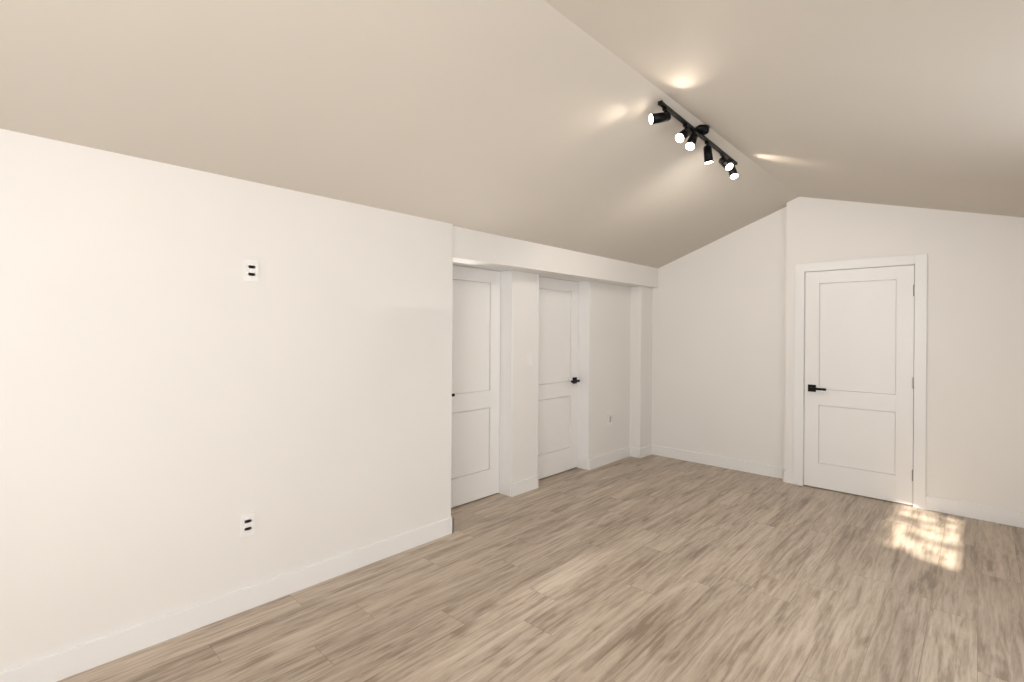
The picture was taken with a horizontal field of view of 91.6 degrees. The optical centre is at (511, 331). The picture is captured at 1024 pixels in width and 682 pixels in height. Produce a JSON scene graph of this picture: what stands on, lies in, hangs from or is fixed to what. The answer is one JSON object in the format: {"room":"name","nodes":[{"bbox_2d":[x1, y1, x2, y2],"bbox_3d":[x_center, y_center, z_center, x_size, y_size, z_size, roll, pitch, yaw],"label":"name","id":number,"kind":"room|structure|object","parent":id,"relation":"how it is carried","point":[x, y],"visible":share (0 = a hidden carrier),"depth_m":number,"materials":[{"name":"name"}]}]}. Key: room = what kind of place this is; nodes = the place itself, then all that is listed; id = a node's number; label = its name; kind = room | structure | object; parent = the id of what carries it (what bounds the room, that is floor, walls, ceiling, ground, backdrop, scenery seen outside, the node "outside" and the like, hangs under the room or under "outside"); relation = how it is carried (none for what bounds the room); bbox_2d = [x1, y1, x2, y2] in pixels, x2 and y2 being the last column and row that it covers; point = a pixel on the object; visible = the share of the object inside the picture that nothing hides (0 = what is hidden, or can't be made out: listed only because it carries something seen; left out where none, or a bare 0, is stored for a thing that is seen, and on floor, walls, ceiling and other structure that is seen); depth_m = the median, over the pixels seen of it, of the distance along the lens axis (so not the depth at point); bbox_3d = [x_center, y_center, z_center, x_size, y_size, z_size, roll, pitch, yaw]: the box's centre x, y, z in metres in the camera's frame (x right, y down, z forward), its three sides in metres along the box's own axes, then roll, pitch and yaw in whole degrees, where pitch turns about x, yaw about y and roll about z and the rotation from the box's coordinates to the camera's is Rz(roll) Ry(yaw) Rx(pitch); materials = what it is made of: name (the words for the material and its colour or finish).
{"room":"empty attic room","nodes":[
{"label":"empty attic room","id":0,"kind":"room"},
{"bbox_2d":[0,129,452,671],"bbox_3d":[-1.952,-0.089,2.259,0.400,3.050,4.020,0,0,43],"label":"wall","id":1,"kind":"structure","parent":0,"point":[179,395],"depth_m":2.40,"materials":[{"name":"paint"}]},
{"bbox_2d":[0,516,453,681],"bbox_3d":[-1.773,1.380,2.159,0.014,0.115,3.934,0,0,43],"label":"baseboard","id":2,"kind":"structure","parent":1,"relation":"attached to","point":[66,663],"depth_m":2.44,"materials":[{"name":"paint"}]},
{"bbox_2d":[240,512,254,537],"bbox_3d":[-1.372,1.000,2.585,0.010,0.114,0.070,0,0,43],"label":"electrical outlet","id":3,"kind":"object","parent":1,"relation":"attached to","point":[247,524],"visible":1,"depth_m":2.58,"materials":[{"name":"plastic"}]},
{"bbox_2d":[244,259,258,281],"bbox_3d":[-1.356,-0.320,2.593,0.010,0.114,0.070,0,0,43],"label":"electrical outlet","id":4,"kind":"object","parent":1,"relation":"attached to","point":[251,270],"visible":1,"depth_m":2.59,"materials":[{"name":"plastic"}]},
{"bbox_2d":[453,226,657,287],"bbox_3d":[0.572,-0.766,4.832,0.210,0.460,3.180,0,0,43],"label":"header","id":5,"kind":"object","parent":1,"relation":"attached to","point":[477,248],"visible":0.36,"depth_m":4.38,"materials":[{"name":"paint"}]},
{"bbox_2d":[0,0,1023,267],"bbox_3d":[0.191,-0.892,2.570,4.750,1.143,7.600,0,0,43],"label":"ceiling","id":6,"kind":"structure","parent":0,"point":[526,120],"depth_m":2.27,"materials":[{"name":"paint"}]},
{"bbox_2d":[649,100,738,178],"bbox_3d":[1.252,-1.217,3.252,0.125,0.182,1.314,0,0,43],"label":"spotlight","id":7,"kind":"object","parent":6,"relation":"attached to","point":[727,162],"visible":1,"depth_m":3.10,"materials":[{"name":"black metal"}]},
{"bbox_2d":[57,454,1023,681],"bbox_3d":[0.174,1.511,2.570,4.750,0.120,7.600,0,0,43],"label":"floor","id":8,"kind":"structure","parent":0,"point":[653,568],"depth_m":2.71,"materials":[{"name":"brown wood"}]},
{"bbox_2d":[512,271,630,482],"bbox_3d":[0.428,-0.072,4.962,0.170,3.050,3.180,0,0,43],"label":"wall","id":9,"kind":"structure","parent":0,"point":[609,348],"depth_m":5.33,"materials":[{"name":"paint"}]},
{"bbox_2d":[451,263,513,507],"bbox_3d":[-0.338,0.440,4.162,0.187,2.015,0.810,0,0,43],"label":"door","id":10,"kind":"structure","parent":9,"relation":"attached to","point":[506,385],"depth_m":4.32,"materials":[{"name":"paint"}]},
{"bbox_2d":[511,475,537,496],"bbox_3d":[0.112,1.393,4.516,0.034,0.115,0.358,0,0,43],"label":"baseboard","id":11,"kind":"structure","parent":9,"relation":"attached to","point":[529,484],"depth_m":4.49,"materials":[{"name":"paint"}]},
{"bbox_2d":[536,274,589,478],"bbox_3d":[0.460,0.446,5.012,0.187,2.015,0.860,0,0,43],"label":"door","id":12,"kind":"structure","parent":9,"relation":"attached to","point":[583,371],"depth_m":5.16,"materials":[{"name":"paint"}]},
{"bbox_2d":[608,414,611,424],"bbox_3d":[1.089,0.973,5.542,0.010,0.114,0.070,0,0,43],"label":"electrical outlet","id":13,"kind":"object","parent":9,"relation":"attached to","point":[609,419],"visible":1,"depth_m":5.54,"materials":[{"name":"plastic"}]},
{"bbox_2d":[588,446,635,469],"bbox_3d":[1.102,1.400,5.552,0.060,0.115,0.844,0,0,43],"label":"baseboard","id":14,"kind":"structure","parent":9,"relation":"attached to","point":[604,459],"depth_m":5.55,"materials":[{"name":"paint"}]},
{"bbox_2d":[629,286,652,447],"bbox_3d":[1.534,0.466,5.917,0.140,1.990,0.270,0,0,43],"label":"pillar","id":15,"kind":"structure","parent":0,"point":[640,366],"depth_m":5.83,"materials":[{"name":"paint"}]},
{"bbox_2d":[651,207,785,467],"bbox_3d":[2.146,-0.060,5.612,1.785,3.050,0.120,0,0,43],"label":"wall","id":16,"kind":"structure","parent":0,"point":[718,340],"depth_m":5.38,"materials":[{"name":"paint"}]},
{"bbox_2d":[785,197,1023,512],"bbox_3d":[3.665,-0.049,4.439,2.035,3.050,0.710,0,0,43],"label":"wall","id":17,"kind":"structure","parent":0,"point":[975,375],"depth_m":4.01,"materials":[{"name":"paint"}]},
{"bbox_2d":[648,444,791,482],"bbox_3d":[2.203,1.408,5.457,1.475,0.115,0.014,0,0,43],"label":"baseboard","id":18,"kind":"structure","parent":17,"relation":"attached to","point":[718,461],"depth_m":5.37,"materials":[{"name":"paint"}]},
{"bbox_2d":[804,265,914,504],"bbox_3d":[3.093,0.448,4.475,0.824,2.032,0.095,0,0,43],"label":"entry door","id":19,"kind":"structure","parent":17,"relation":"in","point":[859,390],"depth_m":4.47,"materials":[{"name":"paint"}]},
{"bbox_2d":[793,254,926,508],"bbox_3d":[3.168,0.410,4.562,0.983,2.125,0.248,0,0,43],"label":"door frame","id":20,"kind":"structure","parent":17,"relation":"attached to","point":[919,261],"depth_m":4.23,"materials":[{"name":"paint"}]},
{"bbox_2d":[926,495,1023,527],"bbox_3d":[3.748,1.419,3.856,0.840,0.115,0.014,0,0,43],"label":"baseboard","id":21,"kind":"structure","parent":17,"relation":"attached to","point":[975,511],"depth_m":3.93,"materials":[{"name":"paint"}]}
]}

